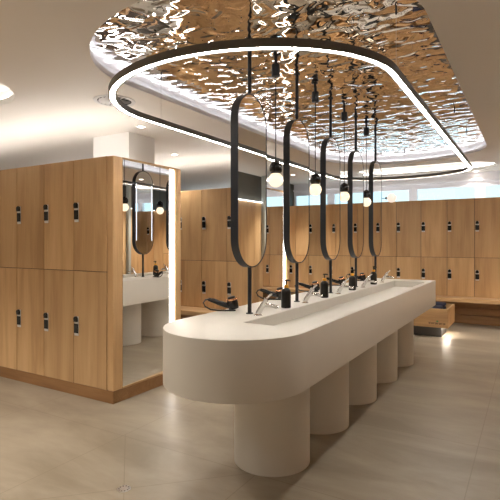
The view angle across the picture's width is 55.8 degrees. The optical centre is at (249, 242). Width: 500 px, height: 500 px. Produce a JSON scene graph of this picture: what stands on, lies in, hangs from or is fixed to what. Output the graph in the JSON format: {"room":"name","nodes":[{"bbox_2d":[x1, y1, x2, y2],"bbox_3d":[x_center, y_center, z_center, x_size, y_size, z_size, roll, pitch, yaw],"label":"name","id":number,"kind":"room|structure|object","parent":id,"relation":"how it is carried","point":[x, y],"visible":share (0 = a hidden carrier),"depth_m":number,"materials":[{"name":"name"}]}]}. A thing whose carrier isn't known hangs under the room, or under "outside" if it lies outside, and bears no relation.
{"room":"changing room","nodes":[
{"label":"changing room","id":0,"kind":"room"},
{"bbox_2d":[0,83,12,98],"bbox_3d":[-3.325,-1.280,4.121,3.410,0.100,1.240,0,0,31],"label":"ceiling","id":1,"kind":"structure","parent":0,"point":[5,91],"depth_m":4.12,"materials":[{"name":"white paint"}]},
{"bbox_2d":[93,132,154,163],"bbox_3d":[-1.424,0.060,5.340,0.550,2.480,0.400,0,0,31],"label":"pillar","id":2,"kind":"structure","parent":0,"point":[130,145],"depth_m":5.17,"materials":[{"name":"white paint"}]},
{"bbox_2d":[0,323,499,499],"bbox_3d":[-1.198,1.350,4.292,8.950,0.100,11.550,0,0,31],"label":"floor","id":3,"kind":"structure","parent":0,"point":[432,432],"depth_m":3.05,"materials":[{"name":"tile"}]},
{"bbox_2d":[0,168,16,369],"bbox_3d":[-2.151,0.250,4.894,0.399,1.900,0.872,0,0,31],"label":"locker","id":4,"kind":"object","parent":3,"relation":"on","point":[8,177],"visible":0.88,"depth_m":4.50,"materials":[{"name":"brown wood"}]},
{"bbox_2d":[16,165,46,375],"bbox_3d":[-1.808,0.250,4.689,0.399,1.900,0.872,0,0,31],"label":"locker","id":5,"kind":"object","parent":3,"relation":"on","point":[30,180],"visible":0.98,"depth_m":4.33,"materials":[{"name":"brown wood"}]},
{"bbox_2d":[43,161,76,382],"bbox_3d":[-1.464,0.250,4.485,0.399,1.900,0.872,0,0,31],"label":"locker","id":6,"kind":"object","parent":3,"relation":"on","point":[58,315],"visible":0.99,"depth_m":4.12,"materials":[{"name":"brown wood"}]},
{"bbox_2d":[0,366,162,403],"bbox_3d":[-2.806,1.250,5.299,4.476,0.100,0.846,0,0,31],"label":"plinth","id":7,"kind":"object","parent":3,"relation":"on","point":[112,397],"visible":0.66,"depth_m":4.09,"materials":[{"name":"brown wood"}]},
{"bbox_2d":[73,156,107,389],"bbox_3d":[-1.120,0.250,4.280,0.399,1.900,0.872,0,0,31],"label":"locker","id":8,"kind":"object","parent":3,"relation":"on","point":[90,175],"visible":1,"depth_m":3.92,"materials":[{"name":"brown wood"}]},
{"bbox_2d":[117,485,130,491],"bbox_3d":[-0.665,1.299,2.491,0.072,0.003,0.072,0,0,31],"label":"floor drain","id":9,"kind":"object","parent":3,"relation":"on","point":[124,488],"visible":1,"depth_m":2.49,"materials":[{"name":"silver metal"}]},
{"bbox_2d":[107,156,180,390],"bbox_3d":[-0.910,0.250,4.171,0.072,1.900,0.854,0,0,31],"label":"mirror","id":10,"kind":"object","parent":3,"relation":"on","point":[144,198],"visible":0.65,"depth_m":4.06,"materials":[{"name":"brown wood"}]},
{"bbox_2d":[122,159,168,386],"bbox_3d":[-0.902,0.251,4.147,0.006,1.870,0.605,0,0,29],"label":"mirror glass","id":11,"kind":"object","parent":10,"relation":"on","point":[145,185],"depth_m":4.11,"materials":[{"name":"silver metal"}]},
{"bbox_2d":[181,306,223,318],"bbox_3d":[-1.908,1.081,6.882,4.400,0.439,0.455,0,0,31],"label":"bench","id":12,"kind":"object","parent":3,"relation":"on","point":[186,311],"visible":0.02,"depth_m":5.98,"materials":[{"name":"brown wood"}]},
{"bbox_2d":[254,187,288,302],"bbox_3d":[0.296,0.250,6.198,0.072,1.900,0.854,0,0,31],"label":"end panel","id":13,"kind":"object","parent":3,"relation":"on","point":[270,274],"visible":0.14,"depth_m":6.17,"materials":[{"name":"brown wood"}]},
{"bbox_2d":[263,189,282,297],"bbox_3d":[0.304,0.251,6.174,0.006,1.870,0.605,0,0,29],"label":"mirror glass","id":14,"kind":"object","parent":13,"relation":"on","point":[273,256],"depth_m":6.18,"materials":[{"name":"silver metal"}]},
{"bbox_2d":[289,250,308,287],"bbox_3d":[1.053,0.080,9.194,0.404,1.560,0.522,0,0,31],"label":"locker","id":15,"kind":"object","parent":3,"relation":"on","point":[304,266],"visible":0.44,"depth_m":8.96,"materials":[{"name":"brown wood"}]},
{"bbox_2d":[163,278,435,476],"bbox_3d":[0.795,0.875,4.022,0.800,0.850,4.175,0,0,31],"label":"washbasin","id":16,"kind":"object","parent":3,"relation":"on","point":[289,375],"visible":0.98,"depth_m":2.66,"materials":[{"name":"white stone"}]},
{"bbox_2d":[203,295,238,310],"bbox_3d":[-0.193,0.401,3.115,0.239,0.097,0.090,0,0,-7],"label":"hair dryer","id":17,"kind":"object","parent":16,"relation":"on","point":[231,304],"visible":1,"depth_m":3.10,"materials":[{"name":"black plastic"}]},
{"bbox_2d":[231,51,266,313],"bbox_3d":[-0.003,-0.415,2.987,0.050,1.730,0.362,0,0,31],"label":"oval mirror","id":18,"kind":"object","parent":16,"relation":"on","point":[248,119],"visible":0.87,"depth_m":2.94,"materials":[{"name":"black metal"}]},
{"bbox_2d":[238,95,265,265],"bbox_3d":[0.015,-0.388,2.976,0.004,1.075,0.348,0,0,31],"label":"mirror glass","id":19,"kind":"object","parent":18,"relation":"attached to","point":[251,115],"depth_m":2.96,"materials":[{"name":"silver metal"}]},
{"bbox_2d":[254,293,278,315],"bbox_3d":[0.101,0.379,2.885,0.167,0.142,0.051,0,0,31],"label":"tap","id":20,"kind":"object","parent":16,"relation":"on","point":[264,303],"visible":1,"depth_m":2.88,"materials":[{"name":"silver metal"}]},
{"bbox_2d":[256,287,282,299],"bbox_3d":[0.165,0.401,3.730,0.239,0.097,0.090,0,0,1],"label":"hair dryer","id":21,"kind":"object","parent":16,"relation":"on","point":[277,294],"visible":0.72,"depth_m":3.72,"materials":[{"name":"black plastic"}]},
{"bbox_2d":[281,279,290,307],"bbox_3d":[0.249,0.352,3.256,0.069,0.195,0.068,0,0,31],"label":"soap dispenser","id":22,"kind":"object","parent":16,"relation":"on","point":[285,292],"visible":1,"depth_m":3.23,"materials":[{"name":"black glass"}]},
{"bbox_2d":[281,288,290,307],"bbox_3d":[0.249,0.380,3.256,0.068,0.140,0.068,0,0,31],"label":"bottle","id":23,"kind":"object","parent":22,"relation":"attached to","point":[285,292],"depth_m":3.23,"materials":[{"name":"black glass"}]},
{"bbox_2d":[283,73,309,301],"bbox_3d":[0.357,-0.415,3.591,0.050,1.730,0.362,0,0,31],"label":"oval mirror","id":24,"kind":"object","parent":16,"relation":"on","point":[296,147],"visible":1,"depth_m":3.54,"materials":[{"name":"black metal"}]},
{"bbox_2d":[290,120,308,261],"bbox_3d":[0.375,-0.388,3.580,0.004,1.075,0.348,0,0,31],"label":"mirror glass","id":25,"kind":"object","parent":24,"relation":"attached to","point":[299,138],"depth_m":3.58,"materials":[{"name":"silver metal"}]},
{"bbox_2d":[163,278,435,403],"bbox_3d":[0.795,0.598,4.022,0.800,0.295,4.175,0,0,31],"label":"sink counter","id":26,"kind":"object","parent":16,"relation":"in","point":[219,357],"depth_m":2.45,"materials":[{"name":"white stone"}]},
{"bbox_2d":[299,281,319,291],"bbox_3d":[0.525,0.401,4.327,0.239,0.097,0.090,0,0,-4],"label":"hair dryer","id":27,"kind":"object","parent":16,"relation":"on","point":[313,283],"visible":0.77,"depth_m":4.32,"materials":[{"name":"black plastic"}]},
{"bbox_2d":[302,284,322,302],"bbox_3d":[0.460,0.379,3.489,0.167,0.142,0.051,0,0,31],"label":"tap","id":28,"kind":"object","parent":16,"relation":"on","point":[310,292],"visible":1,"depth_m":3.48,"materials":[{"name":"silver metal"}]},
{"bbox_2d":[320,274,328,297],"bbox_3d":[0.609,0.352,3.860,0.069,0.195,0.068,0,0,31],"label":"soap dispenser","id":29,"kind":"object","parent":16,"relation":"on","point":[324,286],"visible":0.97,"depth_m":3.83,"materials":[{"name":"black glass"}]},
{"bbox_2d":[320,98,339,292],"bbox_3d":[0.717,-0.415,4.195,0.050,1.730,0.362,0,0,31],"label":"oval mirror","id":30,"kind":"object","parent":16,"relation":"on","point":[329,151],"visible":0.93,"depth_m":4.14,"materials":[{"name":"black metal"}]},
{"bbox_2d":[326,138,339,258],"bbox_3d":[0.735,-0.388,4.184,0.004,1.075,0.348,0,0,31],"label":"mirror glass","id":31,"kind":"object","parent":30,"relation":"attached to","point":[332,148],"depth_m":4.17,"materials":[{"name":"silver metal"}]},
{"bbox_2d":[326,276,344,285],"bbox_3d":[0.884,0.401,4.941,0.239,0.097,0.090,0,0,3],"label":"hair dryer","id":32,"kind":"object","parent":16,"relation":"on","point":[341,279],"visible":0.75,"depth_m":4.93,"materials":[{"name":"black plastic"}]},
{"bbox_2d":[335,278,353,293],"bbox_3d":[0.820,0.379,4.093,0.167,0.142,0.051,0,0,31],"label":"tap","id":33,"kind":"object","parent":16,"relation":"on","point":[343,285],"visible":1,"depth_m":4.09,"materials":[{"name":"silver metal"}]},
{"bbox_2d":[349,269,355,289],"bbox_3d":[0.968,0.352,4.464,0.069,0.195,0.068,0,0,31],"label":"soap dispenser","id":34,"kind":"object","parent":16,"relation":"on","point":[352,279],"visible":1,"depth_m":4.44,"materials":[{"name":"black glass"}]},
{"bbox_2d":[349,276,355,289],"bbox_3d":[0.968,0.380,4.464,0.068,0.140,0.068,0,0,31],"label":"bottle","id":35,"kind":"object","parent":34,"relation":"on","point":[352,279],"depth_m":4.43,"materials":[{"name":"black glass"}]},
{"bbox_2d":[348,116,363,286],"bbox_3d":[1.076,-0.415,4.799,0.050,1.730,0.362,0,0,31],"label":"oval mirror","id":36,"kind":"object","parent":16,"relation":"on","point":[355,161],"visible":0.92,"depth_m":4.74,"materials":[{"name":"black metal"}]},
{"bbox_2d":[353,151,362,256],"bbox_3d":[1.094,-0.388,4.788,0.004,1.075,0.348,0,0,31],"label":"mirror glass","id":37,"kind":"object","parent":36,"relation":"attached to","point":[357,158],"depth_m":4.77,"materials":[{"name":"silver metal"}]},
{"bbox_2d":[346,272,365,280],"bbox_3d":[1.244,0.401,5.540,0.239,0.097,0.090,0,0,-1],"label":"hair dryer","id":38,"kind":"object","parent":16,"relation":"on","point":[362,277],"visible":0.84,"depth_m":5.52,"materials":[{"name":"black plastic"}]},
{"bbox_2d":[361,274,376,287],"bbox_3d":[1.179,0.379,4.697,0.167,0.142,0.051,0,0,31],"label":"tap","id":39,"kind":"object","parent":16,"relation":"on","point":[366,280],"visible":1,"depth_m":4.69,"materials":[{"name":"silver metal"}]},
{"bbox_2d":[370,266,376,284],"bbox_3d":[1.328,0.352,5.068,0.069,0.195,0.068,0,0,31],"label":"soap dispenser","id":40,"kind":"object","parent":16,"relation":"on","point":[373,276],"visible":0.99,"depth_m":5.04,"materials":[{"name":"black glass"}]},
{"bbox_2d":[370,272,376,284],"bbox_3d":[1.327,0.380,5.068,0.068,0.140,0.068,0,0,31],"label":"bottle","id":41,"kind":"object","parent":40,"relation":"on","point":[374,275],"depth_m":5.04,"materials":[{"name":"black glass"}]},
{"bbox_2d":[369,130,381,281],"bbox_3d":[1.436,-0.415,5.403,0.050,1.730,0.362,0,0,31],"label":"oval mirror","id":42,"kind":"object","parent":16,"relation":"on","point":[375,174],"visible":0.93,"depth_m":5.36,"materials":[{"name":"black metal"}]},
{"bbox_2d":[373,161,381,255],"bbox_3d":[1.454,-0.388,5.392,0.004,1.075,0.348,0,0,31],"label":"mirror glass","id":43,"kind":"object","parent":42,"relation":"attached to","point":[377,174],"depth_m":5.39,"materials":[{"name":"silver metal"}]},
{"bbox_2d":[381,270,394,281],"bbox_3d":[1.539,0.379,5.301,0.167,0.142,0.051,0,0,31],"label":"tap","id":44,"kind":"object","parent":16,"relation":"on","point":[386,273],"visible":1,"depth_m":5.29,"materials":[{"name":"silver metal"}]},
{"bbox_2d":[309,205,328,285],"bbox_3d":[1.400,0.080,8.987,0.404,1.560,0.522,0,0,31],"label":"locker","id":45,"kind":"object","parent":3,"relation":"on","point":[318,265],"visible":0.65,"depth_m":8.80,"materials":[{"name":"brown wood"}]},
{"bbox_2d":[332,204,349,284],"bbox_3d":[1.748,0.080,8.780,0.404,1.560,0.522,0,0,31],"label":"locker","id":46,"kind":"object","parent":3,"relation":"on","point":[341,264],"visible":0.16,"depth_m":8.54,"materials":[{"name":"brown wood"}]},
{"bbox_2d":[350,206,372,279],"bbox_3d":[2.095,0.080,8.573,0.404,1.560,0.522,0,0,31],"label":"locker","id":47,"kind":"object","parent":3,"relation":"on","point":[365,261],"visible":0.28,"depth_m":8.33,"materials":[{"name":"brown wood"}]},
{"bbox_2d":[373,202,396,278],"bbox_3d":[2.443,0.080,8.367,0.404,1.560,0.522,0,0,31],"label":"locker","id":48,"kind":"object","parent":3,"relation":"on","point":[386,261],"visible":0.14,"depth_m":8.12,"materials":[{"name":"brown wood"}]},
{"bbox_2d":[289,287,499,325],"bbox_3d":[1.847,1.081,8.312,7.510,0.439,0.455,0,0,31],"label":"bench","id":49,"kind":"object","parent":3,"relation":"on","point":[477,305],"visible":0.04,"depth_m":7.46,"materials":[{"name":"brown wood"}]},
{"bbox_2d":[396,200,420,279],"bbox_3d":[2.791,0.080,8.160,0.404,1.560,0.522,0,0,31],"label":"locker","id":50,"kind":"object","parent":3,"relation":"on","point":[408,213],"visible":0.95,"depth_m":7.95,"materials":[{"name":"brown wood"}]},
{"bbox_2d":[421,199,446,294],"bbox_3d":[3.138,0.080,7.953,0.404,1.560,0.522,0,0,31],"label":"locker","id":51,"kind":"object","parent":3,"relation":"on","point":[433,212],"visible":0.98,"depth_m":7.73,"materials":[{"name":"brown wood"}]},
{"bbox_2d":[414,304,454,336],"bbox_3d":[2.494,1.099,6.806,0.763,0.399,0.651,0,0,31],"label":"box","id":52,"kind":"object","parent":3,"relation":"on","point":[433,322],"visible":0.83,"depth_m":6.49,"materials":[{"name":"brown wood"}]},
{"bbox_2d":[432,305,442,308],"bbox_3d":[2.586,1.008,6.589,0.176,0.242,0.250,0,0,31],"label":"folded towels","id":53,"kind":"object","parent":52,"relation":"in","point":[435,306],"visible":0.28,"depth_m":6.54,"materials":[{"name":"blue fabric"}]},
{"bbox_2d":[436,302,445,308],"bbox_3d":[2.729,1.000,6.830,0.176,0.259,0.250,0,0,30],"label":"folded towels","id":54,"kind":"object","parent":52,"relation":"in","point":[443,304],"visible":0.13,"depth_m":6.74,"materials":[{"name":"blue fabric"}]},
{"bbox_2d":[447,198,474,296],"bbox_3d":[3.486,0.080,7.746,0.404,1.560,0.522,0,0,31],"label":"locker","id":55,"kind":"object","parent":3,"relation":"on","point":[460,212],"visible":1,"depth_m":7.53,"materials":[{"name":"brown wood"}]},
{"bbox_2d":[475,197,499,297],"bbox_3d":[3.833,0.080,7.539,0.404,1.560,0.522,0,0,31],"label":"locker","id":56,"kind":"object","parent":3,"relation":"on","point":[487,210],"visible":1,"depth_m":7.34,"materials":[{"name":"brown wood"}]},
{"bbox_2d":[0,0,499,190],"bbox_3d":[-1.198,-1.180,4.292,8.950,0.001,11.550,0,0,31],"label":"ceiling","id":57,"kind":"structure","parent":0,"point":[53,116],"depth_m":3.74,"materials":[{"name":"paint"}]},
{"bbox_2d":[0,93,14,104],"bbox_3d":[-3.325,-1.205,4.121,3.270,0.050,1.100,0,0,31],"label":"trim","id":58,"kind":"structure","parent":57,"relation":"attached to","point":[10,98],"depth_m":4.00,"materials":[{"name":"white paint"}]},
{"bbox_2d":[93,94,134,106],"bbox_3d":[-1.128,-1.173,3.930,0.340,0.012,0.340,0,0,31],"label":"ceiling vent","id":59,"kind":"object","parent":57,"relation":"in","point":[104,100],"visible":0.63,"depth_m":3.90,"materials":[{"name":"metal"}]},
{"bbox_2d":[90,0,484,158],"bbox_3d":[0.960,-1.280,4.604,2.264,0.001,5.612,0,0,31],"label":"ceiling panel","id":60,"kind":"object","parent":57,"relation":"attached to","point":[408,38],"visible":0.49,"depth_m":3.39,"materials":[{"name":"silver metal"}]},
{"bbox_2d":[269,58,282,186],"bbox_3d":[0.180,-0.833,3.293,0.102,0.894,0.102,0,0,31],"label":"pendant lamp","id":61,"kind":"object","parent":60,"relation":"hanging from","point":[275,179],"visible":1,"depth_m":3.27,"materials":[{"name":"white glass"}]},
{"bbox_2d":[269,160,281,173],"bbox_3d":[0.180,-0.525,3.293,0.092,0.093,0.092,0,0,31],"label":"socket","id":62,"kind":"object","parent":61,"relation":"attached to","point":[275,167],"depth_m":3.26,"materials":[{"name":"black plastic"}]},
{"bbox_2d":[90,50,486,164],"bbox_3d":[0.960,-1.230,4.604,2.260,0.100,5.608,0,0,31],"label":"trim","id":63,"kind":"structure","parent":60,"relation":"attached to","point":[132,82],"depth_m":4.58,"materials":[{"name":"white paint"}]},
{"bbox_2d":[108,0,471,180],"bbox_3d":[0.892,-1.088,4.490,1.842,0.384,5.083,0,0,31],"label":"lamp","id":64,"kind":"object","parent":60,"relation":"hanging from","point":[250,44],"visible":0.8,"depth_m":2.42,"materials":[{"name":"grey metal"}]},
{"bbox_2d":[110,47,470,172],"bbox_3d":[0.892,-0.905,4.490,1.825,0.005,5.066,0,0,31],"label":"diffuser","id":65,"kind":"object","parent":64,"relation":"attached to","point":[377,60],"depth_m":2.56,"materials":[{"name":"white"}]},
{"bbox_2d":[310,87,321,195],"bbox_3d":[0.539,-0.833,3.897,0.102,0.894,0.102,0,0,31],"label":"pendant lamp","id":66,"kind":"object","parent":60,"relation":"hanging from","point":[315,179],"visible":0.95,"depth_m":3.87,"materials":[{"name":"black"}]},
{"bbox_2d":[310,173,320,183],"bbox_3d":[0.539,-0.525,3.897,0.092,0.093,0.092,0,0,31],"label":"socket","id":67,"kind":"object","parent":66,"relation":"attached to","point":[315,178],"depth_m":3.86,"materials":[{"name":"black plastic"}]},
{"bbox_2d":[340,108,349,201],"bbox_3d":[0.899,-0.833,4.501,0.102,0.894,0.102,0,0,31],"label":"pendant lamp","id":68,"kind":"object","parent":60,"relation":"hanging from","point":[344,188],"visible":0.97,"depth_m":4.47,"materials":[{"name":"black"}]},
{"bbox_2d":[340,182,348,191],"bbox_3d":[0.899,-0.525,4.501,0.092,0.093,0.092,0,0,31],"label":"socket","id":69,"kind":"object","parent":68,"relation":"attached to","point":[344,187],"depth_m":4.47,"materials":[{"name":"black plastic"}]},
{"bbox_2d":[364,124,370,206],"bbox_3d":[1.259,-0.833,5.105,0.102,0.894,0.102,0,0,31],"label":"pendant lamp","id":70,"kind":"object","parent":60,"relation":"hanging from","point":[367,194],"visible":0.86,"depth_m":5.08,"materials":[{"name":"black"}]},
{"bbox_2d":[364,190,370,197],"bbox_3d":[1.259,-0.525,5.105,0.092,0.093,0.092,0,0,31],"label":"socket","id":71,"kind":"object","parent":70,"relation":"attached to","point":[367,194],"depth_m":5.07,"materials":[{"name":"black plastic"}]},
{"bbox_2d":[267,163,496,183],"bbox_3d":[1.942,-1.205,8.189,4.160,0.050,1.000,0,0,31],"label":"trim","id":72,"kind":"structure","parent":57,"relation":"attached to","point":[494,164],"depth_m":8.11,"materials":[{"name":"white paint"}]},
{"bbox_2d":[267,162,491,179],"bbox_3d":[1.942,-1.280,8.189,4.300,0.100,1.140,0,0,31],"label":"ceiling","id":73,"kind":"structure","parent":0,"point":[456,164],"depth_m":8.20,"materials":[{"name":"white paint"}]},
{"bbox_2d":[267,163,493,180],"bbox_3d":[1.942,-1.246,8.189,4.272,0.021,1.114,0,0,31],"label":"recessed light","id":74,"kind":"object","parent":73,"relation":"in","point":[490,163],"visible":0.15,"depth_m":8.13,"materials":[{"name":"white"}]},
{"bbox_2d":[268,171,499,200],"bbox_3d":[1.730,0.060,9.211,8.750,2.480,0.100,0,0,31],"label":"wall","id":75,"kind":"structure","parent":0,"point":[488,174],"depth_m":8.18,"materials":[{"name":"white paint"}]},
{"bbox_2d":[368,188,410,200],"bbox_3d":[2.465,-0.823,8.736,0.995,0.305,0.065,0,0,31],"label":"window","id":76,"kind":"structure","parent":75,"relation":"in","point":[403,189],"depth_m":8.55,"materials":[{"name":"white"}]},
{"bbox_2d":[364,177,499,187],"bbox_3d":[1.696,-1.050,9.153,8.750,0.030,0.035,0,0,31],"label":"trim","id":77,"kind":"structure","parent":75,"relation":"attached to","point":[497,178],"depth_m":8.17,"materials":[{"name":"white"}]},
{"bbox_2d":[415,184,476,200],"bbox_3d":[3.393,-0.823,8.184,0.995,0.305,0.065,0,0,31],"label":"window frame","id":78,"kind":"structure","parent":75,"relation":"in","point":[473,185],"depth_m":8.17,"materials":[{"name":"white"}]},
{"bbox_2d":[483,183,499,197],"bbox_3d":[4.320,-0.823,7.631,0.995,0.305,0.065,0,0,31],"label":"window","id":79,"kind":"structure","parent":75,"relation":"in","point":[490,184],"depth_m":7.83,"materials":[{"name":"white"}]},
{"bbox_2d":[382,193,395,202],"bbox_3d":[2.312,-0.756,8.141,0.181,0.156,0.485,0,0,-29],"label":"globe lamp","id":80,"kind":"object","parent":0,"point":[391,197],"visible":0.8,"depth_m":7.95,"materials":[{"name":"white glass"}]},
{"bbox_3d":[-1.774,1.030,7.103,4.405,0.338,0.029,0,0,31],"label":"backing","id":81,"kind":"object","parent":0,"visible":0},
{"bbox_2d":[181,190,202,306],"bbox_3d":[-0.601,0.080,6.716,0.399,1.560,0.872,0,0,31],"label":"locker","id":82,"kind":"object","parent":81,"relation":"on","point":[191,201],"visible":0.38,"depth_m":6.34,"materials":[{"name":"brown wood"}]},
{"bbox_2d":[202,188,226,308],"bbox_3d":[-0.257,0.080,6.512,0.399,1.560,0.872,0,0,31],"label":"locker","id":83,"kind":"object","parent":81,"relation":"on","point":[214,201],"visible":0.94,"depth_m":6.15,"materials":[{"name":"brown wood"}]},
{"bbox_2d":[227,188,253,308],"bbox_3d":[0.087,0.080,6.307,0.399,1.560,0.872,0,0,31],"label":"locker","id":84,"kind":"object","parent":81,"relation":"on","point":[237,275],"visible":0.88,"depth_m":5.99,"materials":[{"name":"brown wood"}]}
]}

